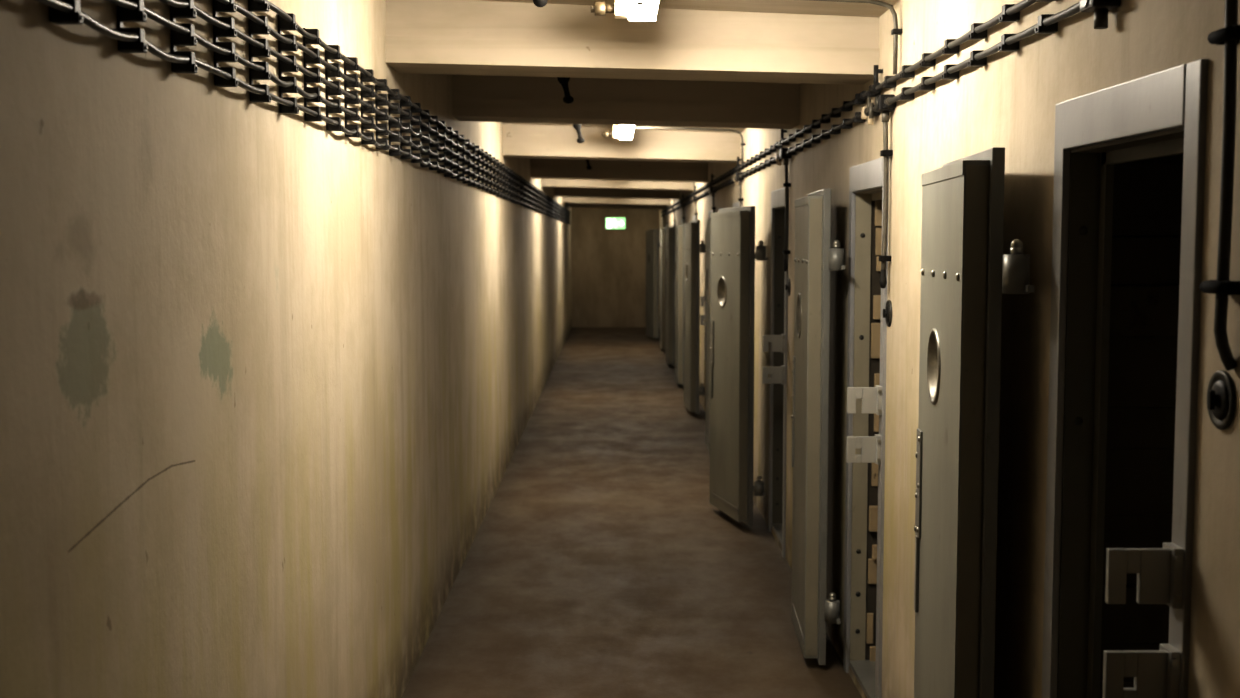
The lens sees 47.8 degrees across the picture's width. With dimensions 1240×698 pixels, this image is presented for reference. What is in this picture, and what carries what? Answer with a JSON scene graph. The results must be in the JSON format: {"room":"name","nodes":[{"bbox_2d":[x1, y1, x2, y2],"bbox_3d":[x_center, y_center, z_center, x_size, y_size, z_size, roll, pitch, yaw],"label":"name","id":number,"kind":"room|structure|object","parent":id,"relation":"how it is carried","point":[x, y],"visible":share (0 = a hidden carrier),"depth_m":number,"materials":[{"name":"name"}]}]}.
{"room":"prison interior","nodes":[
{"label":"prison interior","id":0,"kind":"room"},
{"bbox_2d":[0,0,571,697],"bbox_3d":[-0.963,-0.665,11.878,0.300,2.700,28.800,0,4,0],"label":"wall","id":1,"kind":"structure","parent":0,"point":[270,379],"depth_m":2.75,"materials":[{"name":"paint"}]},
{"bbox_2d":[49,0,83,23],"bbox_3d":[-0.731,-0.540,1.841,0.042,0.222,0.022,0,4,0],"label":"bracket","id":2,"kind":"object","parent":1,"relation":"attached to","point":[56,16],"visible":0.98,"depth_m":1.84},
{"bbox_2d":[117,0,147,52],"bbox_3d":[-0.732,-0.556,2.097,0.042,0.222,0.022,0,4,0],"label":"bracket","id":3,"kind":"object","parent":1,"relation":"attached to","point":[123,14],"visible":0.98,"depth_m":2.09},
{"bbox_2d":[170,0,197,72],"bbox_3d":[-0.734,-0.576,2.353,0.042,0.222,0.022,0,4,0],"label":"bracket","id":4,"kind":"object","parent":1,"relation":"attached to","point":[177,39],"visible":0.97,"depth_m":2.35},
{"bbox_2d":[213,0,237,86],"bbox_3d":[-0.735,-0.601,2.608,0.042,0.222,0.022,0,4,0],"label":"bracket","id":5,"kind":"object","parent":1,"relation":"attached to","point":[218,6],"visible":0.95,"depth_m":2.60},
{"bbox_2d":[248,0,271,101],"bbox_3d":[-0.737,-0.617,2.864,0.042,0.222,0.022,0,4,0],"label":"bracket","id":6,"kind":"object","parent":1,"relation":"attached to","point":[253,6],"visible":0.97,"depth_m":2.86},
{"bbox_2d":[278,13,298,113],"bbox_3d":[-0.738,-0.636,3.120,0.042,0.222,0.022,0,4,0],"label":"bracket","id":7,"kind":"object","parent":1,"relation":"attached to","point":[283,24],"visible":0.86,"depth_m":3.11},
{"bbox_2d":[35,0,570,223],"bbox_3d":[-0.786,-1.240,12.191,0.022,0.026,24.337,0,4,0],"label":"cable","id":8,"kind":"object","parent":1,"relation":"attached to","point":[89,21],"visible":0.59,"depth_m":2.41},
{"bbox_2d":[303,28,322,121],"bbox_3d":[-0.740,-0.661,3.375,0.042,0.222,0.022,0,4,0],"label":"bracket","id":9,"kind":"object","parent":1,"relation":"attached to","point":[308,59],"visible":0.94,"depth_m":3.37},
{"bbox_2d":[325,45,342,130],"bbox_3d":[-0.741,-0.677,3.631,0.042,0.222,0.022,0,4,0],"label":"bracket","id":10,"kind":"object","parent":1,"relation":"attached to","point":[329,73],"visible":0.88,"depth_m":3.62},
{"bbox_2d":[106,0,570,220],"bbox_3d":[-0.786,-1.285,12.187,0.022,0.027,24.337,0,4,0],"label":"cable","id":11,"kind":"object","parent":1,"relation":"attached to","point":[128,4],"visible":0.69,"depth_m":2.74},
{"bbox_2d":[344,57,360,137],"bbox_3d":[-0.743,-0.699,3.887,0.042,0.222,0.022,0,4,0],"label":"bracket","id":12,"kind":"object","parent":1,"relation":"attached to","point":[347,67],"visible":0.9,"depth_m":3.88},
{"bbox_2d":[159,0,570,218],"bbox_3d":[-0.786,-1.331,12.183,0.022,0.026,24.338,0,4,0],"label":"cable","id":13,"kind":"object","parent":1,"relation":"attached to","point":[175,3],"visible":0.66,"depth_m":3.03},
{"bbox_2d":[360,69,375,144],"bbox_3d":[-0.745,-0.717,4.143,0.042,0.222,0.022,0,4,0],"label":"bracket","id":14,"kind":"object","parent":1,"relation":"attached to","point":[364,78],"visible":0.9,"depth_m":4.13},
{"bbox_2d":[375,78,389,149],"bbox_3d":[-0.746,-0.738,4.398,0.042,0.222,0.022,0,4,0],"label":"bracket","id":15,"kind":"object","parent":1,"relation":"attached to","point":[378,102],"visible":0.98,"depth_m":4.39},
{"bbox_2d":[217,0,570,215],"bbox_3d":[-0.786,-1.377,12.180,0.022,0.026,24.337,0,4,0],"label":"cable","id":16,"kind":"object","parent":1,"relation":"attached to","point":[240,9],"visible":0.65,"depth_m":3.43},
{"bbox_2d":[388,89,401,155],"bbox_3d":[-0.748,-0.754,4.654,0.042,0.222,0.022,0,4,0],"label":"bracket","id":17,"kind":"object","parent":1,"relation":"attached to","point":[392,124],"visible":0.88,"depth_m":4.65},
{"bbox_2d":[400,96,412,158],"bbox_3d":[-0.749,-0.777,4.910,0.042,0.222,0.022,0,4,0],"label":"bracket","id":18,"kind":"object","parent":1,"relation":"attached to","point":[403,103],"visible":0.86,"depth_m":4.90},
{"bbox_2d":[255,0,570,212],"bbox_3d":[-0.786,-1.423,12.176,0.022,0.026,24.338,0,4,0],"label":"cable","id":19,"kind":"object","parent":1,"relation":"attached to","point":[273,7],"visible":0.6,"depth_m":3.77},
{"bbox_2d":[410,103,422,162],"bbox_3d":[-0.751,-0.798,5.165,0.042,0.222,0.022,0,4,0],"label":"bracket","id":20,"kind":"object","parent":1,"relation":"attached to","point":[413,110],"visible":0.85,"depth_m":5.16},
{"bbox_2d":[420,110,431,166],"bbox_3d":[-0.752,-0.816,5.421,0.042,0.222,0.022,0,4,0],"label":"bracket","id":21,"kind":"object","parent":1,"relation":"attached to","point":[423,128],"visible":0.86,"depth_m":5.41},
{"bbox_2d":[428,116,439,169],"bbox_3d":[-0.754,-0.837,5.677,0.042,0.222,0.022,0,4,0],"label":"bracket","id":22,"kind":"object","parent":1,"relation":"attached to","point":[436,122],"visible":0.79,"depth_m":5.67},
{"bbox_2d":[436,121,446,172],"bbox_3d":[-0.756,-0.856,5.933,0.042,0.222,0.022,0,4,0],"label":"bracket","id":23,"kind":"object","parent":1,"relation":"attached to","point":[439,126],"visible":0.73,"depth_m":5.92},
{"bbox_2d":[444,127,453,176],"bbox_3d":[-0.757,-0.872,6.189,0.042,0.222,0.022,0,4,0],"label":"bracket","id":24,"kind":"object","parent":1,"relation":"attached to","point":[447,143],"visible":0.64,"depth_m":6.18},
{"bbox_2d":[450,130,459,178],"bbox_3d":[-0.759,-0.896,6.444,0.042,0.222,0.022,0,4,0],"label":"bracket","id":25,"kind":"object","parent":1,"relation":"attached to","point":[456,131],"visible":0.73,"depth_m":6.44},
{"bbox_2d":[456,135,465,180],"bbox_3d":[-0.760,-0.915,6.700,0.042,0.222,0.022,0,4,0],"label":"bracket","id":26,"kind":"object","parent":1,"relation":"attached to","point":[457,139],"visible":0.71,"depth_m":6.69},
{"bbox_2d":[462,139,470,183],"bbox_3d":[-0.762,-0.933,6.956,0.042,0.222,0.022,0,4,0],"label":"bracket","id":27,"kind":"object","parent":1,"relation":"attached to","point":[468,140],"visible":0.64,"depth_m":6.95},
{"bbox_2d":[467,143,475,185],"bbox_3d":[-0.763,-0.951,7.212,0.042,0.222,0.022,0,4,0],"label":"bracket","id":28,"kind":"object","parent":1,"relation":"attached to","point":[470,147],"visible":0.64,"depth_m":7.20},
{"bbox_2d":[472,146,480,186],"bbox_3d":[-0.765,-0.976,7.467,0.042,0.222,0.022,0,4,0],"label":"bracket","id":29,"kind":"object","parent":1,"relation":"attached to","point":[478,159],"visible":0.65,"depth_m":7.46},
{"bbox_2d":[477,149,484,188],"bbox_3d":[-0.766,-0.993,7.723,0.042,0.222,0.022,0,4,0],"label":"bracket","id":30,"kind":"object","parent":1,"relation":"attached to","point":[479,153],"visible":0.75,"depth_m":7.71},
{"bbox_2d":[481,152,488,190],"bbox_3d":[-0.768,-1.014,7.979,0.042,0.222,0.022,0,4,0],"label":"bracket","id":31,"kind":"object","parent":1,"relation":"attached to","point":[484,156],"visible":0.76,"depth_m":7.97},
{"bbox_2d":[485,154,492,191],"bbox_3d":[-0.770,-1.035,8.234,0.042,0.222,0.022,0,4,0],"label":"bracket","id":32,"kind":"object","parent":1,"relation":"attached to","point":[490,155],"visible":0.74,"depth_m":8.22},
{"bbox_2d":[489,157,495,193],"bbox_3d":[-0.771,-1.054,8.490,0.042,0.222,0.022,0,4,0],"label":"bracket","id":33,"kind":"object","parent":1,"relation":"attached to","point":[492,161],"visible":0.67,"depth_m":8.48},
{"bbox_2d":[493,159,499,194],"bbox_3d":[-0.773,-1.074,8.746,0.042,0.222,0.022,0,4,0],"label":"bracket","id":34,"kind":"object","parent":1,"relation":"attached to","point":[498,163],"visible":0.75,"depth_m":8.74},
{"bbox_2d":[496,162,502,196],"bbox_3d":[-0.774,-1.091,9.002,0.042,0.222,0.022,0,4,0],"label":"bracket","id":35,"kind":"object","parent":1,"relation":"attached to","point":[499,166],"visible":0.7,"depth_m":8.99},
{"bbox_2d":[499,164,505,197],"bbox_3d":[-0.776,-1.113,9.257,0.042,0.222,0.022,0,4,0],"label":"bracket","id":36,"kind":"object","parent":1,"relation":"attached to","point":[504,168],"visible":0.7,"depth_m":9.25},
{"bbox_2d":[502,166,508,198],"bbox_3d":[-0.777,-1.131,9.513,0.042,0.222,0.022,0,4,0],"label":"bracket","id":37,"kind":"object","parent":1,"relation":"attached to","point":[505,170],"visible":0.62,"depth_m":9.50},
{"bbox_2d":[505,168,510,199],"bbox_3d":[-0.779,-1.153,9.769,0.042,0.222,0.022,0,4,0],"label":"bracket","id":38,"kind":"object","parent":1,"relation":"attached to","point":[508,168],"visible":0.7,"depth_m":9.76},
{"bbox_2d":[508,170,513,200],"bbox_3d":[-0.781,-1.173,10.024,0.042,0.222,0.022,0,4,0],"label":"bracket","id":39,"kind":"object","parent":1,"relation":"attached to","point":[512,173],"visible":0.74,"depth_m":10.02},
{"bbox_2d":[511,172,515,201],"bbox_3d":[-0.782,-1.188,10.280,0.042,0.222,0.022,0,4,0],"label":"bracket","id":40,"kind":"object","parent":1,"relation":"attached to","point":[513,182],"visible":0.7,"depth_m":10.27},
{"bbox_2d":[571,207,658,326],"bbox_3d":[-0.090,-1.762,26.092,1.620,2.700,0.300,0,4,0],"label":"wall","id":41,"kind":"structure","parent":0,"point":[609,266],"depth_m":25.96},
{"bbox_2d":[605,217,625,229],"bbox_3d":[-0.084,-2.321,25.864,0.380,0.230,0.068,0,4,0],"label":"exit sign","id":42,"kind":"object","parent":41,"relation":"attached to","point":[611,223],"visible":1,"depth_m":25.83,"materials":[{"name":"plastic"}]},
{"bbox_2d":[401,327,861,697],"bbox_3d":[0.847,0.779,12.001,3.920,0.200,28.800,0,4,0],"label":"floor","id":43,"kind":"structure","parent":0,"point":[600,563],"depth_m":6.78,"materials":[{"name":"concrete"}]},
{"bbox_2d":[473,0,898,132],"bbox_3d":[0.047,-1.871,11.792,2.320,0.483,28.800,0,4,0],"label":"ceiling","id":44,"kind":"structure","parent":0,"point":[764,6],"depth_m":4.51,"materials":[{"name":"paint"}]},
{"bbox_2d":[533,0,547,6],"bbox_3d":[-0.241,-1.062,4.179,0.052,0.083,0.052,0,4,0],"label":"ceiling hook","id":45,"kind":"object","parent":44,"relation":"attached to","point":[539,3],"visible":1,"depth_m":4.17,"materials":[{"name":"black metal"}]},
{"bbox_2d":[557,77,573,103],"bbox_3d":[-0.245,-1.182,6.274,0.075,0.165,0.063,0,4,0],"label":"ceiling hook","id":46,"kind":"object","parent":44,"relation":"attached to","point":[563,81],"visible":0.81,"depth_m":6.26,"materials":[{"name":"black metal"}]},
{"bbox_2d":[573,124,584,142],"bbox_3d":[-0.261,-1.378,8.816,0.075,0.165,0.063,0,4,0],"label":"ceiling hook","id":47,"kind":"object","parent":44,"relation":"attached to","point":[577,127],"visible":0.75,"depth_m":8.80,"materials":[{"name":"black metal"}]},
{"bbox_2d":[568,203,662,209],"bbox_3d":[-0.079,-2.717,24.213,1.620,0.605,0.300,0,4,0],"label":"ceiling beam","id":48,"kind":"structure","parent":44,"relation":"attached to","point":[574,205],"depth_m":24.09,"materials":[{"name":"paint"}]},
{"bbox_2d":[562,197,669,204],"bbox_3d":[-0.061,-2.494,21.321,1.620,0.605,0.300,0,4,0],"label":"ceiling beam","id":49,"kind":"structure","parent":44,"relation":"attached to","point":[591,200],"depth_m":21.19,"materials":[{"name":"paint"}]},
{"bbox_2d":[554,187,678,198],"bbox_3d":[-0.042,-2.256,18.231,1.620,0.605,0.300,0,4,0],"label":"ceiling beam","id":50,"kind":"structure","parent":44,"relation":"attached to","point":[558,192],"depth_m":18.10,"materials":[{"name":"paint"}]},
{"bbox_2d":[542,179,693,190],"bbox_3d":[-0.023,-2.010,15.040,1.620,0.605,0.300,0,4,0],"label":"ceiling beam","id":51,"kind":"structure","parent":44,"relation":"attached to","point":[561,183],"depth_m":14.91,"materials":[{"name":"paint"}]},
{"bbox_2d":[602,125,633,139],"bbox_3d":[-0.016,-1.387,8.724,0.200,0.101,0.970,0,4,0],"label":"lamp","id":52,"kind":"object","parent":44,"relation":"attached to","point":[623,132],"visible":0.7,"depth_m":9.04,"materials":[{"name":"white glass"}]},
{"bbox_2d":[619,125,633,138],"bbox_3d":[0.040,-1.372,8.723,0.082,0.066,0.925,0,4,0],"label":"diffuser","id":53,"kind":"object","parent":52,"relation":"attached to","point":[625,131],"depth_m":8.59,"materials":[{"name":"white"}]},
{"bbox_2d":[530,158,707,182],"bbox_3d":[-0.009,-1.845,12.896,1.620,0.605,0.300,0,4,0],"label":"ceiling beam","id":54,"kind":"structure","parent":44,"relation":"attached to","point":[542,168],"depth_m":12.77,"materials":[{"name":"paint"}]},
{"bbox_2d":[502,123,740,162],"bbox_3d":[0.010,-1.595,9.656,1.620,0.605,0.300,0,4,0],"label":"ceiling beam","id":55,"kind":"structure","parent":44,"relation":"attached to","point":[519,140],"depth_m":9.53,"materials":[{"name":"paint"}]},
{"bbox_2d":[591,0,658,21],"bbox_3d":[0.015,-1.005,3.769,0.200,0.101,0.970,0,4,0],"label":"lamp","id":56,"kind":"object","parent":44,"relation":"attached to","point":[632,10],"visible":1,"depth_m":4.18,"materials":[{"name":"white glass"}]},
{"bbox_2d":[629,0,658,19],"bbox_3d":[0.071,-0.990,3.768,0.082,0.066,0.925,0,4,0],"label":"diffuser","id":57,"kind":"object","parent":56,"relation":"attached to","point":[638,9],"depth_m":4.05,"materials":[{"name":"white"}]},
{"bbox_2d":[453,75,799,128],"bbox_3d":[0.029,-1.364,6.665,1.620,0.605,0.300,0,4,0],"label":"ceiling beam","id":58,"kind":"structure","parent":44,"relation":"attached to","point":[481,98],"depth_m":6.54,"materials":[{"name":"paint"}]},
{"bbox_2d":[385,0,879,84],"bbox_3d":[0.041,-1.214,4.721,1.620,0.605,0.300,0,4,0],"label":"ceiling beam","id":59,"kind":"structure","parent":44,"relation":"attached to","point":[451,37],"depth_m":4.60,"materials":[{"name":"paint"}]},
{"bbox_2d":[634,126,743,163],"bbox_3d":[0.448,-1.338,9.197,0.729,0.244,0.014,0,4,0],"label":"conduit","id":60,"kind":"object","parent":44,"relation":"attached to","point":[635,127],"visible":0.9,"depth_m":9.18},
{"bbox_2d":[810,0,897,74],"bbox_3d":[0.478,-0.956,4.242,0.729,0.244,0.014,0,4,0],"label":"conduit","id":61,"kind":"object","parent":44,"relation":"attached to","point":[876,2],"visible":0.97,"depth_m":4.24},
{"bbox_2d":[659,0,1239,697],"bbox_3d":[0.987,-0.666,11.890,0.360,2.700,28.800,0,4,0],"label":"wall","id":62,"kind":"structure","parent":0,"point":[1010,101],"depth_m":3.16,"materials":[{"name":"paint"}]},
{"bbox_2d":[646,229,659,338],"bbox_3d":[0.534,-1.061,22.769,0.120,1.765,0.730,-1,5,-15],"label":"door","id":63,"kind":"structure","parent":62,"relation":"in","point":[652,236],"depth_m":22.60,"materials":[{"name":"grey metal"}]},
{"bbox_2d":[700,210,712,324],"bbox_3d":[0.925,-0.278,12.261,0.479,1.866,0.678,0,4,0],"label":"door","id":64,"kind":"structure","parent":62,"relation":"in","point":[703,298],"depth_m":11.94,"materials":[{"name":"grey paint"}]},
{"bbox_2d":[683,220,705,413],"bbox_3d":[0.671,-0.305,12.958,0.121,1.763,0.729,-1,4,-7],"label":"door","id":65,"kind":"structure","parent":64,"relation":"attached to","point":[693,248],"depth_m":12.75,"materials":[{"name":"grey metal"}]},
{"bbox_2d":[732,201,742,207],"bbox_3d":[0.941,-0.088,9.808,0.479,1.866,0.678,0,4,0],"label":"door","id":66,"kind":"structure","parent":62,"relation":"in","point":[737,204],"depth_m":9.70,"materials":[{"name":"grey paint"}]},
{"bbox_2d":[705,218,710,451],"bbox_3d":[0.718,-0.116,10.511,0.131,1.763,0.726,0,4,1],"label":"door","id":67,"kind":"structure","parent":66,"relation":"attached to","point":[708,221],"depth_m":10.49,"materials":[{"name":"grey metal"}]},
{"bbox_2d":[710,206,767,525],"bbox_3d":[0.646,0.082,7.942,0.120,1.765,0.730,-1,5,-16],"label":"door","id":68,"kind":"structure","parent":62,"relation":"in","point":[733,255],"depth_m":7.82,"materials":[{"name":"grey metal"}]},
{"bbox_2d":[735,172,743,184],"bbox_3d":[0.797,-1.133,9.320,0.054,0.082,0.150,0,4,0],"label":"junction box","id":69,"kind":"object","parent":62,"relation":"attached to","point":[737,175],"visible":0.81,"depth_m":9.29,"materials":[{"name":"metal"}]},
{"bbox_2d":[762,187,788,557],"bbox_3d":[0.956,0.101,7.356,0.479,1.866,0.678,0,4,0],"label":"door frame","id":70,"kind":"structure","parent":62,"relation":"in","point":[777,382],"depth_m":7.60,"materials":[{"name":"grey paint"}]},
{"bbox_2d":[773,129,786,164],"bbox_3d":[0.818,-1.029,7.150,0.039,0.183,0.305,0,4,0],"label":"cable tee","id":71,"kind":"object","parent":62,"relation":"attached to","point":[777,156],"visible":0.77,"depth_m":7.06,"materials":[{"name":"plastic"}]},
{"bbox_2d":[779,148,791,164],"bbox_3d":[0.812,-0.944,6.868,0.054,0.082,0.150,0,4,0],"label":"junction box","id":72,"kind":"object","parent":62,"relation":"attached to","point":[783,151],"visible":0.8,"depth_m":6.83,"materials":[{"name":"metal"}]},
{"bbox_2d":[784,165,787,258],"bbox_3d":[0.819,-0.669,6.892,0.016,0.476,0.025,4,6,44],"label":"cable","id":73,"kind":"object","parent":62,"relation":"attached to","point":[786,166],"visible":1,"depth_m":6.89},
{"bbox_2d":[785,279,790,295],"bbox_3d":[0.827,-0.305,6.917,0.021,0.086,0.086,0,4,0],"label":"switch","id":74,"kind":"object","parent":62,"relation":"attached to","point":[788,285],"visible":1,"depth_m":6.90,"materials":[{"name":"metal"}]},
{"bbox_2d":[791,188,844,664],"bbox_3d":[0.754,0.278,5.407,0.131,1.763,0.726,0,4,2],"label":"door","id":75,"kind":"structure","parent":62,"relation":"in","point":[814,259],"depth_m":5.18,"materials":[{"name":"grey metal"}]},
{"bbox_2d":[830,108,840,117],"bbox_3d":[0.827,-0.907,5.378,0.042,0.036,0.026,0,4,0],"label":"clamp","id":76,"kind":"object","parent":62,"relation":"attached to","point":[832,115],"visible":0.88,"depth_m":5.37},
{"bbox_2d":[841,119,851,128],"bbox_3d":[0.828,-0.824,5.122,0.042,0.036,0.026,0,4,0],"label":"clamp","id":77,"kind":"object","parent":62,"relation":"attached to","point":[843,126],"visible":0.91,"depth_m":5.11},
{"bbox_2d":[841,101,852,111],"bbox_3d":[0.828,-0.887,5.117,0.042,0.036,0.026,0,4,0],"label":"clamp","id":78,"kind":"object","parent":62,"relation":"attached to","point":[843,108],"visible":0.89,"depth_m":5.11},
{"bbox_2d":[660,0,1035,212],"bbox_3d":[0.788,-1.369,11.354,0.018,0.020,26.135,0,4,0],"label":"cable","id":79,"kind":"object","parent":62,"relation":"attached to","point":[1023,4],"visible":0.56,"depth_m":3.68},
{"bbox_2d":[853,112,864,122],"bbox_3d":[0.830,-0.804,4.861,0.042,0.036,0.026,0,4,0],"label":"clamp","id":80,"kind":"object","parent":62,"relation":"attached to","point":[855,120],"visible":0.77,"depth_m":4.85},
{"bbox_2d":[853,94,865,104],"bbox_3d":[0.830,-0.867,4.856,0.042,0.036,0.026,0,4,0],"label":"clamp","id":81,"kind":"object","parent":62,"relation":"attached to","point":[856,102],"visible":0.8,"depth_m":4.85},
{"bbox_2d":[843,156,888,697],"bbox_3d":[0.971,0.294,4.843,0.479,1.866,0.678,0,4,0],"label":"door frame","id":82,"kind":"structure","parent":62,"relation":"in","point":[867,327],"depth_m":5.09,"materials":[{"name":"grey paint"}]},
{"bbox_2d":[857,65,882,124],"bbox_3d":[0.833,-0.838,4.662,0.039,0.183,0.305,0,4,0],"label":"cable tee","id":83,"kind":"object","parent":62,"relation":"attached to","point":[872,90],"visible":0.93,"depth_m":4.57,"materials":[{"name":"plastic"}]},
{"bbox_2d":[663,2,1079,214],"bbox_3d":[0.775,-1.465,13.428,0.018,0.020,21.943,0,4,0],"label":"cable","id":84,"kind":"object","parent":62,"relation":"attached to","point":[1075,8],"visible":0.52,"depth_m":3.26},
{"bbox_2d":[874,94,894,121],"bbox_3d":[0.827,-0.752,4.380,0.054,0.082,0.150,0,4,0],"label":"junction box","id":85,"kind":"object","parent":62,"relation":"attached to","point":[879,100],"visible":0.86,"depth_m":4.35,"materials":[{"name":"metal"}]},
{"bbox_2d":[881,122,887,269],"bbox_3d":[0.834,-0.478,4.404,0.016,0.476,0.025,4,6,44],"label":"cable","id":86,"kind":"object","parent":62,"relation":"attached to","point":[885,124],"visible":1,"depth_m":4.40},
{"bbox_2d":[879,270,886,288],"bbox_3d":[0.831,-0.221,4.421,0.024,0.060,0.024,0,4,0],"label":"plug","id":87,"kind":"object","parent":86,"relation":"attached to","point":[883,281],"visible":1,"depth_m":4.41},
{"bbox_2d":[880,150,892,155],"bbox_3d":[0.836,-0.615,4.391,0.034,0.018,0.036,0,4,0],"label":"clip","id":88,"kind":"object","parent":62,"relation":"attached to","point":[882,152],"visible":1,"depth_m":4.37,"materials":[{"name":"black metal"}]},
{"bbox_2d":[883,300,891,326],"bbox_3d":[0.843,-0.113,4.430,0.021,0.086,0.086,0,4,0],"label":"switch","id":89,"kind":"object","parent":62,"relation":"attached to","point":[887,312],"visible":1,"depth_m":4.42,"materials":[{"name":"metal"}]},
{"bbox_2d":[882,76,895,87],"bbox_3d":[0.833,-0.826,4.333,0.042,0.036,0.026,0,4,0],"label":"clamp","id":90,"kind":"object","parent":62,"relation":"attached to","point":[885,84],"visible":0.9,"depth_m":4.32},
{"bbox_2d":[882,96,895,108],"bbox_3d":[0.833,-0.764,4.338,0.042,0.036,0.026,0,4,0],"label":"clamp","id":91,"kind":"object","parent":62,"relation":"attached to","point":[893,105],"visible":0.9,"depth_m":4.33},
{"bbox_2d":[899,87,913,99],"bbox_3d":[0.835,-0.744,4.077,0.042,0.036,0.026,0,4,0],"label":"clamp","id":92,"kind":"object","parent":62,"relation":"attached to","point":[902,96],"visible":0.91,"depth_m":4.07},
{"bbox_2d":[899,65,914,77],"bbox_3d":[0.835,-0.806,4.072,0.042,0.036,0.026,0,4,0],"label":"clamp","id":93,"kind":"object","parent":62,"relation":"attached to","point":[903,74],"visible":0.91,"depth_m":4.06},
{"bbox_2d":[919,77,934,90],"bbox_3d":[0.836,-0.723,3.816,0.042,0.036,0.026,0,4,0],"label":"clamp","id":94,"kind":"object","parent":62,"relation":"attached to","point":[922,87],"visible":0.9,"depth_m":3.80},
{"bbox_2d":[919,53,935,66],"bbox_3d":[0.836,-0.786,3.811,0.042,0.036,0.026,0,4,0],"label":"clamp","id":95,"kind":"object","parent":62,"relation":"attached to","point":[923,63],"visible":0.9,"depth_m":3.80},
{"bbox_2d":[941,64,958,79],"bbox_3d":[0.838,-0.703,3.555,0.042,0.036,0.026,0,4,0],"label":"clamp","id":96,"kind":"object","parent":62,"relation":"attached to","point":[946,76],"visible":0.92,"depth_m":3.54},
{"bbox_2d":[942,39,959,53],"bbox_3d":[0.838,-0.766,3.550,0.042,0.036,0.026,0,4,0],"label":"clamp","id":97,"kind":"object","parent":62,"relation":"attached to","point":[946,50],"visible":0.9,"depth_m":3.54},
{"bbox_2d":[914,147,1033,697],"bbox_3d":[0.778,0.450,3.174,0.131,1.763,0.726,0,4,4],"label":"door","id":98,"kind":"structure","parent":62,"relation":"in","point":[966,272],"depth_m":2.94,"materials":[{"name":"grey paint"}]},
{"bbox_2d":[967,50,986,66],"bbox_3d":[0.840,-0.683,3.293,0.042,0.036,0.026,0,4,0],"label":"clamp","id":99,"kind":"object","parent":62,"relation":"attached to","point":[972,62],"visible":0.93,"depth_m":3.28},
{"bbox_2d":[968,23,986,39],"bbox_3d":[0.840,-0.746,3.289,0.042,0.036,0.026,0,4,0],"label":"clamp","id":100,"kind":"object","parent":62,"relation":"attached to","point":[982,35],"visible":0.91,"depth_m":3.28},
{"bbox_2d":[998,34,1018,51],"bbox_3d":[0.841,-0.663,3.032,0.042,0.036,0.026,0,4,0],"label":"clamp","id":101,"kind":"object","parent":62,"relation":"attached to","point":[1003,47],"visible":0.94,"depth_m":3.02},
{"bbox_2d":[999,4,1019,21],"bbox_3d":[0.841,-0.726,3.027,0.042,0.036,0.026,0,4,0],"label":"clamp","id":102,"kind":"object","parent":62,"relation":"attached to","point":[1004,17],"visible":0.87,"depth_m":3.02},
{"bbox_2d":[1035,14,1057,33],"bbox_3d":[0.843,-0.643,2.771,0.042,0.036,0.026,0,4,0],"label":"clamp","id":103,"kind":"object","parent":62,"relation":"attached to","point":[1040,29],"visible":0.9,"depth_m":2.76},
{"bbox_2d":[1080,0,1120,28],"bbox_3d":[0.839,-0.603,2.451,0.054,0.082,0.150,0,4,0],"label":"junction box","id":104,"kind":"object","parent":62,"relation":"attached to","point":[1100,8],"visible":1,"depth_m":2.44,"materials":[{"name":"metal"}]},
{"bbox_2d":[1042,59,1207,697],"bbox_3d":[0.986,0.477,2.475,0.479,1.866,0.678,0,4,0],"label":"door frame","id":105,"kind":"structure","parent":62,"relation":"in","point":[1128,194],"depth_m":2.70,"materials":[{"name":"grey paint"}]},
{"bbox_2d":[1199,280,1239,294],"bbox_3d":[0.848,-0.087,1.969,0.042,0.019,0.075,0,4,0],"label":"clip","id":106,"kind":"object","parent":62,"relation":"attached to","point":[1229,287],"visible":0.97,"depth_m":1.94,"materials":[{"name":"black metal"}]},
{"bbox_2d":[1207,370,1235,429],"bbox_3d":[0.857,0.073,2.015,0.021,0.086,0.086,0,4,0],"label":"switch","id":107,"kind":"object","parent":62,"relation":"attached to","point":[1221,393],"visible":1,"depth_m":2.00,"materials":[{"name":"metal"}]},
{"bbox_2d":[1207,25,1239,44],"bbox_3d":[0.848,-0.436,1.942,0.042,0.019,0.075,0,4,0],"label":"clip","id":108,"kind":"object","parent":62,"relation":"attached to","point":[1217,37],"visible":0.93,"depth_m":1.92,"materials":[{"name":"black metal"}]},
{"bbox_2d":[1214,0,1237,370],"bbox_3d":[0.853,-0.310,2.165,0.034,0.651,0.447,0,4,0],"label":"cable","id":109,"kind":"object","parent":62,"relation":"attached to","point":[1231,6],"visible":0.91,"depth_m":1.96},
{"bbox_3d":[0.910,-0.467,14.714,0.480,1.868,0.680,0,4,0],"label":"door","id":110,"kind":"structure","parent":62,"relation":"in","visible":0},
{"bbox_2d":[674,223,683,385],"bbox_3d":[0.666,-0.494,15.413,0.120,1.765,0.730,0,4,-4],"label":"door","id":111,"kind":"structure","parent":110,"relation":"attached to","point":[679,230],"depth_m":15.20,"materials":[{"name":"grey metal"}]},
{"bbox_3d":[0.895,-0.656,17.166,0.480,1.868,0.680,0,4,0],"label":"door","id":112,"kind":"structure","parent":62,"relation":"in","visible":0},
{"bbox_2d":[665,226,674,365],"bbox_3d":[0.646,-0.683,17.864,0.121,1.763,0.729,0,4,-6],"label":"door","id":113,"kind":"structure","parent":112,"relation":"attached to","point":[670,232],"depth_m":17.65,"materials":[{"name":"grey metal"}]},
{"bbox_3d":[0.880,-0.847,19.639,0.480,1.868,0.680,0,4,0],"label":"door","id":114,"kind":"structure","parent":62,"relation":"in","visible":0},
{"bbox_2d":[660,228,665,348],"bbox_3d":[0.638,-0.874,20.338,0.120,1.765,0.730,0,4,-4],"label":"door","id":115,"kind":"structure","parent":114,"relation":"attached to","point":[662,232],"depth_m":20.14,"materials":[{"name":"grey metal"}]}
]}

